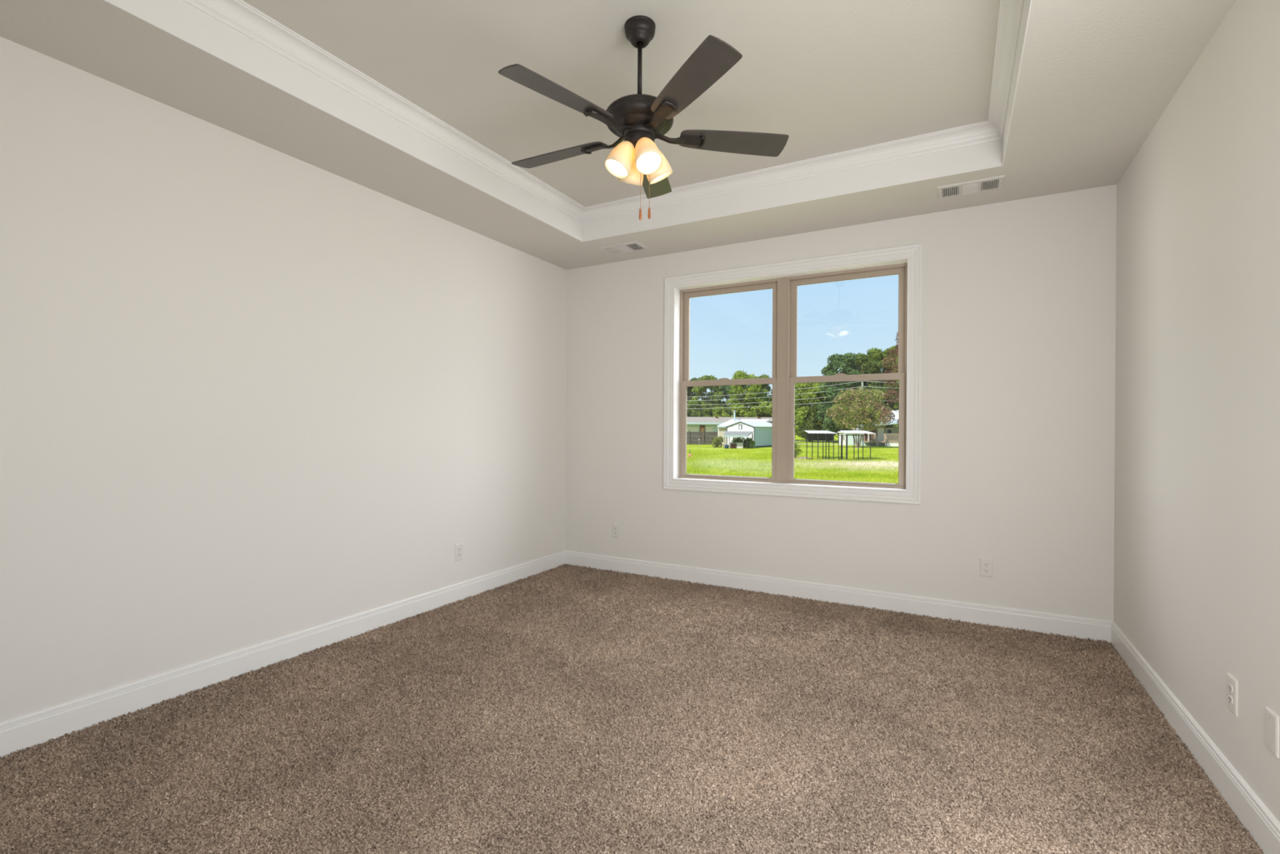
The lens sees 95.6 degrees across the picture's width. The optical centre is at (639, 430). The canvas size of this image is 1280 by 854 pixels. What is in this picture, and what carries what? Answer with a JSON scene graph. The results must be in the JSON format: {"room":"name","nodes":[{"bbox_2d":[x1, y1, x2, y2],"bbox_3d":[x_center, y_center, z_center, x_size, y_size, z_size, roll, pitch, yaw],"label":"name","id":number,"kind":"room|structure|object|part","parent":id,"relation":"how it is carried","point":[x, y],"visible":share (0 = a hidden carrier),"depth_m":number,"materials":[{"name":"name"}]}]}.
{"room":"empty bedroom","nodes":[
{"label":"empty bedroom","id":0,"kind":"room"},
{"bbox_2d":[0,36,566,722],"bbox_3d":[-1.895,-0.225,3.373,0.160,3.143,4.720,0,0,29],"label":"wall","id":1,"kind":"structure","parent":0,"point":[252,393],"depth_m":2.89,"materials":[{"name":"white paint"}]},
{"bbox_2d":[0,550,564,756],"bbox_3d":[-1.788,1.183,3.405,0.014,0.128,4.560,0,0,29],"label":"baseboard","id":2,"kind":"structure","parent":1,"relation":"attached to","point":[29,730],"depth_m":2.88,"materials":[{"name":"white paint"}]},
{"bbox_2d":[454,542,462,560],"bbox_3d":[-1.325,0.894,4.252,0.009,0.120,0.073,0,0,29],"label":"wall outlet","id":3,"kind":"object","parent":1,"relation":"attached to","point":[459,547],"visible":1,"depth_m":4.25,"materials":[{"name":"white plastic"}]},
{"bbox_2d":[0,0,1235,269],"bbox_3d":[-0.009,-1.653,2.435,4.032,0.337,4.560,0,0,29],"label":"ceiling","id":4,"kind":"structure","parent":0,"point":[1096,77],"depth_m":2.73,"materials":[{"name":"white paint"}]},
{"bbox_2d":[103,0,1031,241],"bbox_3d":[-0.019,-1.603,2.441,2.830,0.237,3.360,0,0,29],"label":"trim","id":5,"kind":"structure","parent":4,"relation":"attached to","point":[179,19],"depth_m":3.31,"materials":[{"name":"white paint"}]},
{"bbox_2d":[182,0,1024,222],"bbox_3d":[-0.019,-1.677,2.441,2.830,0.088,3.360,0,0,29],"label":"trim","id":6,"kind":"structure","parent":4,"relation":"attached to","point":[242,17],"depth_m":3.28,"materials":[{"name":"white paint"}]},
{"bbox_2d":[599,240,648,254],"bbox_3d":[-0.132,-1.482,4.738,0.355,0.016,0.205,0,0,29],"label":"ceiling vent","id":7,"kind":"object","parent":4,"relation":"in","point":[635,246],"visible":1,"depth_m":4.72,"materials":[{"name":"white metal"}]},
{"bbox_2d":[497,15,788,220],"bbox_3d":[-0.043,-1.304,2.495,1.231,0.836,1.286,0,0,29],"label":"ceiling fan","id":8,"kind":"object","parent":4,"relation":"hanging from","point":[638,119],"visible":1,"depth_m":2.41,"materials":[{"name":"brown metal"}]},
{"bbox_3d":[-0.297,-1.261,2.185,0.475,0.006,0.136,0,13,-44],"label":"blade","id":9,"kind":"part","parent":8,"relation":"part of","materials":[{"name":"laminate"}]},
{"bbox_3d":[-0.368,-1.263,2.664,0.475,0.006,0.136,0,13,28],"label":"blade","id":10,"kind":"part","parent":8,"relation":"part of","materials":[{"name":"laminate"}]},
{"bbox_3d":[-0.071,-1.151,2.444,0.111,0.128,0.111,30,-11,-21],"label":"lamp shade","id":11,"kind":"part","parent":8,"relation":"part of","materials":[{"name":"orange glass"}]},
{"bbox_3d":[-0.033,-1.151,2.542,0.111,0.128,0.111,0,28,-23],"label":"lamp shade","id":12,"kind":"part","parent":8,"relation":"part of","materials":[{"name":"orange glass"}]},
{"bbox_3d":[0.002,-1.056,2.444,0.003,0.244,0.003,0,0,29],"label":"pull chain","id":13,"kind":"part","parent":8,"relation":"part of","materials":[{"name":"gold metal"}]},
{"bbox_3d":[0.025,-1.155,2.408,0.056,0.081,0.056,0,-28,-23],"label":"bulb","id":14,"kind":"part","parent":8,"relation":"part of","materials":[{"name":"white glass"}]},
{"bbox_3d":[0.026,-1.151,2.406,0.111,0.128,0.111,0,-28,-23],"label":"lamp shade","id":15,"kind":"part","parent":8,"relation":"part of","materials":[{"name":"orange glass"}]},
{"bbox_3d":[0.040,-1.077,2.478,0.003,0.252,0.003,0,0,29],"label":"pull chain","id":16,"kind":"part","parent":8,"relation":"part of","materials":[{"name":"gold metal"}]},
{"bbox_3d":[0.066,-1.261,2.880,0.136,0.006,0.475,-13,-2,9],"label":"blade","id":17,"kind":"part","parent":8,"relation":"part of","materials":[{"name":"laminate"}]},
{"bbox_3d":[0.065,-1.151,2.503,0.111,0.128,0.111,-30,12,-20],"label":"lamp shade","id":18,"kind":"part","parent":8,"relation":"part of","materials":[{"name":"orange glass"}]},
{"bbox_3d":[0.181,-1.259,2.104,0.136,0.006,0.475,15,-6,-26],"label":"blade","id":19,"kind":"part","parent":8,"relation":"part of","materials":[{"name":"laminate"}]},
{"bbox_3d":[0.406,-1.258,2.534,0.475,0.006,0.136,0,-13,-8],"label":"blade","id":20,"kind":"part","parent":8,"relation":"part of","materials":[{"name":"black wood"}]},
{"bbox_2d":[937,174,1004,199],"bbox_3d":[2.004,-1.467,3.523,0.352,0.016,0.200,0,0,29],"label":"ceiling vent","id":21,"kind":"object","parent":4,"relation":"in","point":[990,184],"visible":1,"depth_m":3.50,"materials":[{"name":"white metal"}]},
{"bbox_2d":[0,564,1263,853],"bbox_3d":[-0.026,1.359,2.441,4.352,0.200,4.880,0,0,29],"label":"floor","id":22,"kind":"structure","parent":0,"point":[487,711],"depth_m":2.21,"materials":[{"name":"carpet"}]},
{"bbox_2d":[0,563,1262,853],"bbox_3d":[0.033,1.252,2.554,4.025,0.016,4.305,0,0,29],"label":"carpet","id":23,"kind":"object","parent":22,"relation":"on","point":[583,574],"visible":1,"depth_m":2.42,"materials":[{"name":"brown carpet"}]},
{"bbox_2d":[564,184,1116,621],"bbox_3d":[1.119,-0.211,4.518,4.352,3.143,0.180,0,0,29],"label":"wall","id":24,"kind":"structure","parent":0,"point":[1019,296],"depth_m":3.89,"materials":[{"name":"white paint"}]},
{"bbox_2d":[612,523,619,537],"bbox_3d":[-0.216,0.890,5.139,0.073,0.120,0.009,0,0,29],"label":"wall outlet","id":25,"kind":"object","parent":24,"relation":"attached to","point":[615,527],"visible":1,"depth_m":5.14,"materials":[{"name":"white plastic"}]},
{"bbox_2d":[662,243,922,504],"bbox_3d":[1.104,-0.389,4.507,1.959,1.782,0.184,0,0,29],"label":"window","id":26,"kind":"structure","parent":24,"relation":"in","point":[906,261],"depth_m":4.51,"materials":[{"name":"white paint"}]},
{"bbox_3d":[0.711,0.376,4.753,0.706,0.005,0.011,0,0,29],"label":"lift rail","id":27,"kind":"part","parent":26,"relation":"part of","materials":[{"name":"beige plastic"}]},
{"bbox_3d":[0.721,-0.008,4.766,0.820,0.816,0.028,0,0,29],"label":"sash","id":28,"kind":"part","parent":26,"relation":"part of","materials":[{"name":"clear glass"}]},
{"bbox_3d":[0.740,-0.772,4.792,0.820,0.800,0.028,0,0,29],"label":"sash","id":29,"kind":"part","parent":26,"relation":"part of","materials":[{"name":"beige plastic"}]},
{"bbox_3d":[1.515,0.381,4.314,0.707,0.005,0.011,0,0,29],"label":"lift rail","id":30,"kind":"part","parent":26,"relation":"part of","materials":[{"name":"beige plastic"}]},
{"bbox_3d":[1.525,-0.003,4.327,0.821,0.816,0.028,0,0,29],"label":"sash","id":31,"kind":"part","parent":26,"relation":"part of","materials":[{"name":"beige plastic"}]},
{"bbox_3d":[1.544,-0.766,4.352,0.821,0.800,0.028,0,0,29],"label":"sash","id":32,"kind":"part","parent":26,"relation":"part of","materials":[{"name":"beige plastic"}]},
{"bbox_2d":[564,550,1112,642],"bbox_3d":[1.065,1.197,4.435,4.032,0.128,0.014,0,0,29],"label":"baseboard","id":33,"kind":"structure","parent":24,"relation":"attached to","point":[1082,628],"depth_m":4.12,"materials":[{"name":"white paint"}]},
{"bbox_2d":[979,557,992,577],"bbox_3d":[2.260,0.897,3.785,0.073,0.120,0.009,0,0,29],"label":"wall outlet","id":34,"kind":"object","parent":24,"relation":"attached to","point":[985,564],"visible":1,"depth_m":3.78,"materials":[{"name":"white plastic"}]},
{"bbox_2d":[982,568,989,573],"bbox_3d":[2.259,0.916,3.782,0.034,0.025,0.003,0,0,29],"label":"receptacle","id":35,"kind":"object","parent":34,"relation":"attached to","point":[984,570],"depth_m":3.78,"materials":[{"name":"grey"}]},
{"bbox_2d":[983,562,989,566],"bbox_3d":[2.259,0.877,3.782,0.034,0.025,0.003,0,0,29],"label":"receptacle","id":36,"kind":"object","parent":34,"relation":"attached to","point":[985,564],"depth_m":3.78,"materials":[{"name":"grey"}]},
{"bbox_2d":[1113,0,1279,822],"bbox_3d":[1.783,-0.201,1.363,0.160,3.143,4.720,0,0,29],"label":"wall","id":37,"kind":"structure","parent":0,"point":[1197,583],"depth_m":2.16,"materials":[{"name":"white paint"}]},
{"bbox_2d":[1111,621,1279,853],"bbox_3d":[1.737,1.206,1.477,0.014,0.128,4.560,0,0,29],"label":"baseboard","id":38,"kind":"structure","parent":37,"relation":"attached to","point":[1253,814],"depth_m":2.13,"materials":[{"name":"white paint"}]},
{"bbox_2d":[1226,672,1238,716],"bbox_3d":[2.014,0.899,1.974,0.009,0.120,0.073,0,0,29],"label":"wall outlet","id":39,"kind":"object","parent":37,"relation":"attached to","point":[1232,682],"visible":1,"depth_m":1.96,"materials":[{"name":"white plastic"}]},
{"bbox_2d":[1227,683,1232,693],"bbox_3d":[2.011,0.879,1.975,0.003,0.025,0.034,0,0,29],"label":"receptacle","id":40,"kind":"object","parent":39,"relation":"attached to","point":[1229,685],"depth_m":1.98,"materials":[{"name":"grey plastic"}]},
{"bbox_2d":[1227,694,1232,704],"bbox_3d":[2.011,0.918,1.975,0.003,0.025,0.034,0,0,29],"label":"receptacle","id":41,"kind":"object","parent":39,"relation":"attached to","point":[1229,696],"depth_m":1.98,"materials":[{"name":"grey plastic"}]},
{"bbox_2d":[1265,706,1279,758],"bbox_3d":[1.879,0.897,1.725,0.008,0.120,0.073,0,0,29],"label":"blank wall plate","id":42,"kind":"object","parent":37,"relation":"attached to","point":[1272,719],"visible":1,"depth_m":1.72,"materials":[{"name":"white plastic"}]},
{"label":"outside","id":43,"kind":"structure","parent":0,"visible":0},
{"bbox_2d":[686,433,898,483],"bbox_3d":[59.989,2.122,168.254,260.000,0.500,323.500,0,0,0],"label":"lawn","id":44,"kind":"structure","parent":43,"point":[708,446],"depth_m":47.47,"materials":[{"name":"green plant"}]},
{"bbox_2d":[686,407,704,417],"bbox_3d":[8.929,-0.974,91.958,5.892,5.525,5.895,0,0,0],"label":"tree","id":45,"kind":"object","parent":44,"relation":"on","point":[695,412],"visible":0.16,"depth_m":90.56,"materials":[{"name":"green plant"}]},
{"bbox_2d":[686,377,711,417],"bbox_3d":[9.155,-3.839,103.792,7.771,11.218,7.813,0,0,0],"label":"tree","id":46,"kind":"object","parent":44,"relation":"on","point":[689,395],"visible":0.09,"depth_m":104.52,"materials":[{"name":"green plant"}]},
{"bbox_2d":[686,430,718,444],"bbox_3d":[7.183,0.871,70.444,5.105,1.791,0.166,0,0,0],"label":"privacy fence","id":47,"kind":"object","parent":44,"relation":"on","point":[691,438],"visible":0.7,"depth_m":70.50,"materials":[{"name":"grey wood"}]},
{"bbox_3d":[7.138,0.936,70.477,5.015,0.090,0.050,0,0,0],"label":"rail","id":48,"kind":"part","parent":47,"relation":"part of","materials":[{"name":"brown wood"}]},
{"bbox_3d":[7.141,0.351,70.476,5.015,0.090,0.050,0,0,0],"label":"rail","id":49,"kind":"part","parent":47,"relation":"part of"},
{"bbox_2d":[686,374,727,417],"bbox_3d":[11.400,-3.874,99.192,7.056,11.331,6.524,0,0,0],"label":"tree","id":50,"kind":"object","parent":44,"relation":"on","point":[707,409],"visible":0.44,"depth_m":97.90,"materials":[{"name":"green plant"}]},
{"bbox_2d":[711,435,723,447],"bbox_3d":[7.966,1.218,59.605,1.555,1.254,1.087,0,0,-24],"label":"shrub","id":51,"kind":"object","parent":44,"relation":"on","point":[717,441],"visible":1,"depth_m":59.39,"materials":[{"name":"green plant"}]},
{"bbox_2d":[711,405,730,417],"bbox_3d":[12.824,-1.016,92.171,3.741,5.651,3.974,0,0,0],"label":"tree","id":52,"kind":"object","parent":44,"relation":"on","point":[720,411],"visible":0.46,"depth_m":91.16,"materials":[{"name":"green plant"}]},
{"bbox_2d":[706,378,742,416],"bbox_3d":[15.736,-3.939,107.020,7.524,11.481,6.850,0,0,0],"label":"tree","id":53,"kind":"object","parent":44,"relation":"on","point":[724,388],"visible":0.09,"depth_m":105.67,"materials":[{"name":"green plant"}]},
{"bbox_2d":[686,416,772,440],"bbox_3d":[12.245,-0.075,83.970,16.556,3.687,8.660,0,0,0],"label":"home","id":54,"kind":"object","parent":44,"relation":"on","point":[693,424],"visible":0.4,"depth_m":80.49,"materials":[{"name":"beige"}]},
{"bbox_3d":[8.647,0.397,80.451,0.742,2.117,0.100,0,0,0],"label":"door","id":55,"kind":"part","parent":54,"relation":"part of","materials":[{"name":"brown"}]},
{"bbox_3d":[10.417,-0.013,80.385,0.552,1.156,0.050,0,0,0],"label":"pane","id":56,"kind":"part","parent":54,"relation":"part of","materials":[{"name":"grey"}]},
{"bbox_2d":[730,443,736,448],"bbox_3d":[9.239,1.549,57.503,0.533,0.509,0.640,0,0,0],"label":"dog crate","id":57,"kind":"object","parent":44,"relation":"on","point":[732,445],"visible":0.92,"depth_m":57.20,"materials":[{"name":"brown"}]},
{"bbox_2d":[729,436,746,446],"bbox_3d":[9.935,1.226,58.735,1.958,1.399,1.486,0,0,0],"label":"greenery","id":58,"kind":"object","parent":44,"relation":"on","point":[737,439],"visible":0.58,"depth_m":58.57,"materials":[{"name":"green plant"}]},
{"bbox_2d":[723,431,753,448],"bbox_3d":[9.764,0.964,57.477,3.249,1.686,1.850,0,0,0],"label":"shelter","id":59,"kind":"object","parent":44,"relation":"on","point":[727,433],"visible":1,"depth_m":57.20,"materials":[{"name":"grey"}]},
{"bbox_2d":[735,442,743,448],"bbox_3d":[9.856,1.520,57.503,0.657,0.574,0.640,0,0,0],"label":"storage chest","id":60,"kind":"object","parent":44,"relation":"on","point":[739,445],"visible":0.9,"depth_m":57.20,"materials":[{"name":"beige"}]},
{"bbox_2d":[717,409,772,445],"bbox_3d":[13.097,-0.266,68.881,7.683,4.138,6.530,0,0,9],"label":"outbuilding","id":61,"kind":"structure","parent":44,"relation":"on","point":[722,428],"depth_m":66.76,"materials":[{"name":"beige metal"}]},
{"bbox_2d":[730,404,759,417],"bbox_3d":[16.663,-1.199,91.863,5.134,6.061,5.227,0,0,0],"label":"tree","id":62,"kind":"object","parent":44,"relation":"on","point":[748,414],"visible":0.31,"depth_m":91.08,"materials":[{"name":"green plant"}]},
{"bbox_2d":[725,369,770,417],"bbox_3d":[17.400,-4.031,93.989,7.555,11.733,7.019,0,0,0],"label":"tree","id":63,"kind":"object","parent":44,"relation":"on","point":[752,389],"visible":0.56,"depth_m":92.80,"materials":[{"name":"green plant"}]},
{"bbox_2d":[725,421,772,447],"bbox_3d":[12.603,0.429,63.838,3.380,2.801,7.430,0,0,35],"label":"shed","id":64,"kind":"object","parent":44,"relation":"on","point":[762,430],"visible":0.69,"depth_m":61.44,"materials":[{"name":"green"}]},
{"bbox_3d":[10.489,-0.596,60.809,3.380,0.642,0.040,0,0,35],"label":"rake trim","id":65,"kind":"part","parent":64,"relation":"part of","materials":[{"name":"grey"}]},
{"bbox_2d":[742,436,755,448],"bbox_3d":[10.986,1.216,58.346,1.473,1.280,1.408,0,0,0],"label":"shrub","id":66,"kind":"object","parent":44,"relation":"on","point":[751,443],"visible":0.84,"depth_m":58.12,"materials":[{"name":"green plant"}]},
{"bbox_2d":[756,373,772,417],"bbox_3d":[21.993,-3.908,99.158,6.661,11.519,7.422,0,0,0],"label":"tree","id":67,"kind":"object","parent":44,"relation":"on","point":[766,388],"visible":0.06,"depth_m":98.45,"materials":[{"name":"green plant"}]},
{"bbox_2d":[757,400,772,417],"bbox_3d":[20.624,-1.419,91.855,4.546,6.546,3.781,0,0,0],"label":"tree","id":68,"kind":"object","parent":44,"relation":"on","point":[766,411],"visible":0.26,"depth_m":91.15,"materials":[{"name":"green plant"}]},
{"bbox_2d":[770,384,809,435],"bbox_3d":[26.374,-3.597,101.968,8.201,10.934,8.072,0,0,0],"label":"tree","id":69,"kind":"object","parent":44,"relation":"on","point":[803,403],"visible":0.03,"depth_m":100.03,"materials":[{"name":"green plant"}]},
{"bbox_2d":[794,439,803,457],"bbox_3d":[10.000,1.224,37.193,1.065,1.320,0.810,0,0,0],"label":"rose bush","id":70,"kind":"object","parent":44,"relation":"on","point":[796,452],"visible":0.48,"depth_m":37.13,"materials":[{"name":"green plant"}]},
{"bbox_2d":[794,409,804,445],"bbox_3d":[16.420,-0.186,62.105,2.043,4.147,1.579,0,0,0],"label":"sapling","id":71,"kind":"object","parent":44,"relation":"on","point":[797,425],"visible":0.39,"depth_m":61.71,"materials":[{"name":"green plant"}]},
{"bbox_2d":[795,456,812,459],"bbox_3d":[10.439,1.770,37.003,1.240,0.160,0.992,0,0,0],"label":"mound","id":72,"kind":"object","parent":44,"relation":"on","point":[801,457],"visible":0.73,"depth_m":36.75,"materials":[{"name":"beige soil"}]},
{"bbox_2d":[794,382,829,441],"bbox_3d":[27.072,-3.254,91.908,7.556,10.295,7.281,0,0,0],"label":"tree","id":73,"kind":"object","parent":44,"relation":"on","point":[803,386],"visible":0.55,"depth_m":90.14,"materials":[{"name":"green plant"}]},
{"bbox_2d":[795,440,838,441],"bbox_3d":[29.016,1.829,96.003,11.242,0.020,4.000,0,0,0],"label":"gravel path","id":74,"kind":"structure","parent":44,"relation":"on","point":[795,441],"depth_m":95.12,"materials":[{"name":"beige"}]},
{"bbox_2d":[798,403,837,441],"bbox_3d":[27.589,-1.218,90.107,6.956,6.228,7.051,0,0,0],"label":"tree","id":75,"kind":"object","parent":44,"relation":"on","point":[812,419],"visible":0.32,"depth_m":88.66,"materials":[{"name":"green plant"}]},
{"bbox_2d":[804,430,836,459],"bbox_3d":[11.678,0.948,37.522,1.910,1.855,3.094,0,0,13],"label":"shelter","id":76,"kind":"object","parent":44,"relation":"on","point":[811,435],"visible":0.86,"depth_m":36.92,"materials":[{"name":"metal"}]},
{"bbox_3d":[10.441,1.072,36.302,0.051,1.598,0.051,0,0,23],"label":"post","id":77,"kind":"part","parent":76,"relation":"part of","materials":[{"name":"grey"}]},
{"bbox_3d":[11.145,1.076,36.302,0.051,1.598,0.051,0,0,-22],"label":"post","id":78,"kind":"part","parent":76,"relation":"part of","materials":[{"name":"grey metal"}]},
{"bbox_3d":[12.032,0.438,38.676,1.794,0.520,0.050,0,0,0],"label":"shade panel","id":79,"kind":"part","parent":76,"relation":"part of","materials":[{"name":"grey"}]},
{"bbox_3d":[11.654,1.079,36.302,0.051,1.598,0.051,0,0,-22],"label":"post","id":80,"kind":"part","parent":76,"relation":"part of","materials":[{"name":"grey metal"}]},
{"bbox_3d":[11.911,1.080,36.552,0.051,1.598,0.051,0,0,-22],"label":"post","id":81,"kind":"part","parent":76,"relation":"part of","materials":[{"name":"grey metal"}]},
{"bbox_3d":[12.123,1.082,36.302,0.051,1.598,0.051,0,0,-22],"label":"post","id":82,"kind":"part","parent":76,"relation":"part of","materials":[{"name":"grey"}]},
{"bbox_2d":[815,351,870,432],"bbox_3d":[29.244,-4.640,83.797,7.423,13.125,6.426,0,0,0],"label":"tree","id":83,"kind":"object","parent":44,"relation":"on","point":[846,361],"visible":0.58,"depth_m":83.29,"materials":[{"name":"green plant"}]},
{"bbox_2d":[837,431,857,444],"bbox_3d":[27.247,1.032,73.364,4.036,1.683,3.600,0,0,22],"label":"house","id":84,"kind":"structure","parent":44,"relation":"on","point":[850,438],"depth_m":72.28,"materials":[{"name":"grey"}]},
{"bbox_3d":[25.361,1.083,72.476,0.970,1.563,0.060,0,0,22],"label":"panel","id":85,"kind":"part","parent":84,"relation":"part of","materials":[{"name":"white"}]},
{"bbox_2d":[837,430,875,460],"bbox_3d":[13.494,0.953,36.852,2.648,1.869,2.700,0,0,0],"label":"shelter","id":86,"kind":"object","parent":44,"relation":"on","point":[842,431],"visible":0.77,"depth_m":35.71,"materials":[{"name":"metal"}]},
{"bbox_3d":[12.196,1.075,35.602,0.051,1.614,0.051,0,0,23],"label":"post","id":87,"kind":"part","parent":86,"relation":"part of","materials":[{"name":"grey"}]},
{"bbox_3d":[12.475,1.076,35.852,0.102,1.614,0.102,0,0,22],"label":"post","id":88,"kind":"part","parent":86,"relation":"part of","materials":[{"name":"grey metal"}]},
{"bbox_3d":[12.695,1.078,35.602,0.102,1.614,0.102,0,0,22],"label":"post","id":89,"kind":"part","parent":86,"relation":"part of","materials":[{"name":"grey"}]},
{"bbox_3d":[13.175,1.039,35.722,1.957,0.031,0.036,0,0,0],"label":"rail","id":90,"kind":"part","parent":86,"relation":"part of","materials":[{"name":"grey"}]},
{"bbox_3d":[13.229,1.081,35.852,0.051,1.614,0.051,0,0,23],"label":"post","id":91,"kind":"part","parent":86,"relation":"part of","materials":[{"name":"grey metal"}]},
{"bbox_3d":[13.179,0.323,35.721,1.957,0.031,0.036,0,0,0],"label":"rail","id":92,"kind":"part","parent":86,"relation":"part of","materials":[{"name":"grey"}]},
{"bbox_3d":[13.405,1.082,35.602,0.051,1.614,0.051,0,0,-22],"label":"post","id":93,"kind":"part","parent":86,"relation":"part of","materials":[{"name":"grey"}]},
{"bbox_3d":[14.153,1.086,35.602,0.051,1.614,0.051,0,0,-22],"label":"post","id":94,"kind":"part","parent":86,"relation":"part of","materials":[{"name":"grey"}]},
{"bbox_2d":[825,386,894,446],"bbox_3d":[23.489,-1.331,62.124,6.916,6.556,6.225,0,0,16],"label":"crape myrtle","id":95,"kind":"object","parent":44,"relation":"on","point":[862,405],"visible":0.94,"depth_m":61.12,"materials":[{"name":"green plant"}]},
{"bbox_2d":[847,352,884,429],"bbox_3d":[33.827,-4.906,88.054,7.484,13.693,6.886,0,0,0],"label":"tree","id":96,"kind":"object","parent":44,"relation":"on","point":[861,359],"visible":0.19,"depth_m":86.25,"materials":[{"name":"green plant"}]},
{"bbox_2d":[852,385,897,427],"bbox_3d":[33.224,-2.187,81.980,6.988,8.263,6.108,0,0,0],"label":"tree","id":97,"kind":"object","parent":44,"relation":"on","point":[885,402],"visible":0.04,"depth_m":81.04,"materials":[{"name":"green plant"}]},
{"bbox_2d":[852,409,898,446],"bbox_3d":[31.159,-0.432,70.930,9.100,4.664,9.000,0,0,7],"label":"house","id":98,"kind":"structure","parent":44,"relation":"on","point":[886,437],"depth_m":69.71,"materials":[{"name":"beige wood"}]},
{"bbox_3d":[27.817,0.611,69.977,1.329,1.393,0.090,0,0,7],"label":"door","id":99,"kind":"part","parent":98,"relation":"part of","materials":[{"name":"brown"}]},
{"bbox_3d":[28.991,0.508,69.838,0.738,1.612,0.100,0,0,7],"label":"wall panel","id":100,"kind":"part","parent":98,"relation":"part of","materials":[{"name":"green"}]},
{"bbox_2d":[860,347,895,407],"bbox_3d":[37.973,-5.557,91.785,7.285,15.028,5.867,0,0,0],"label":"tree","id":101,"kind":"object","parent":44,"relation":"on","point":[876,354],"visible":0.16,"depth_m":91.06,"materials":[{"name":"green plant"}]},
{"bbox_2d":[871,381,898,427],"bbox_3d":[35.330,-2.378,79.735,6.406,8.678,7.312,0,0,0],"label":"tree","id":102,"kind":"object","parent":44,"relation":"on","point":[885,388],"visible":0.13,"depth_m":78.74,"materials":[{"name":"green plant"}]},
{"bbox_2d":[875,332,898,424],"bbox_3d":[11.066,-1.070,24.026,2.489,6.006,1.880,0,0,0],"label":"tree","id":103,"kind":"object","parent":44,"relation":"on","point":[895,349],"visible":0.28,"depth_m":24.04,"materials":[{"name":"green plant"}]},
{"bbox_2d":[876,345,897,408],"bbox_3d":[42.472,-6.043,96.137,7.341,16.036,8.303,0,0,0],"label":"tree","id":104,"kind":"object","parent":44,"relation":"on","point":[892,347],"visible":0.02,"depth_m":94.84,"materials":[{"name":"green plant"}]},
{"bbox_2d":[893,368,898,410],"bbox_3d":[40.422,-5.658,83.708,7.268,15.290,7.264,0,0,0],"label":"tree","id":105,"kind":"object","parent":44,"relation":"on","point":[895,406],"visible":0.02,"depth_m":85.04,"materials":[{"name":"green plant"}]},
{"bbox_3d":[30.670,-2.769,79.964,0.320,9.296,0.380,0,0,0],"label":"utility pole","id":106,"kind":"object","parent":44,"relation":"on","visible":0},
{"bbox_2d":[686,400,839,408],"bbox_3d":[8.400,-3.961,91.994,44.573,1.122,24.034,0,0,0],"label":"power line","id":107,"kind":"object","parent":106,"relation":"attached to","point":[839,401],"visible":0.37,"depth_m":87.47,"materials":[{"name":"silver metal"}]},
{"bbox_2d":[709,395,839,404],"bbox_3d":[8.404,-4.746,91.992,44.573,1.542,24.034,0,0,0],"label":"power line","id":108,"kind":"object","parent":106,"relation":"attached to","point":[838,395],"visible":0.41,"depth_m":87.27,"materials":[{"name":"silver metal"}]},
{"bbox_2d":[693,386,861,400],"bbox_3d":[8.409,-5.592,91.991,44.574,1.850,24.034,0,0,0],"label":"power line","id":109,"kind":"object","parent":106,"relation":"attached to","point":[860,386],"visible":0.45,"depth_m":87.20,"materials":[{"name":"silver metal"}]},
{"bbox_2d":[701,381,858,396],"bbox_3d":[8.412,-6.104,91.990,44.573,1.678,24.034,0,0,0],"label":"power line","id":110,"kind":"object","parent":106,"relation":"attached to","point":[857,381],"visible":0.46,"depth_m":86.38,"materials":[{"name":"silver metal"}]}
]}

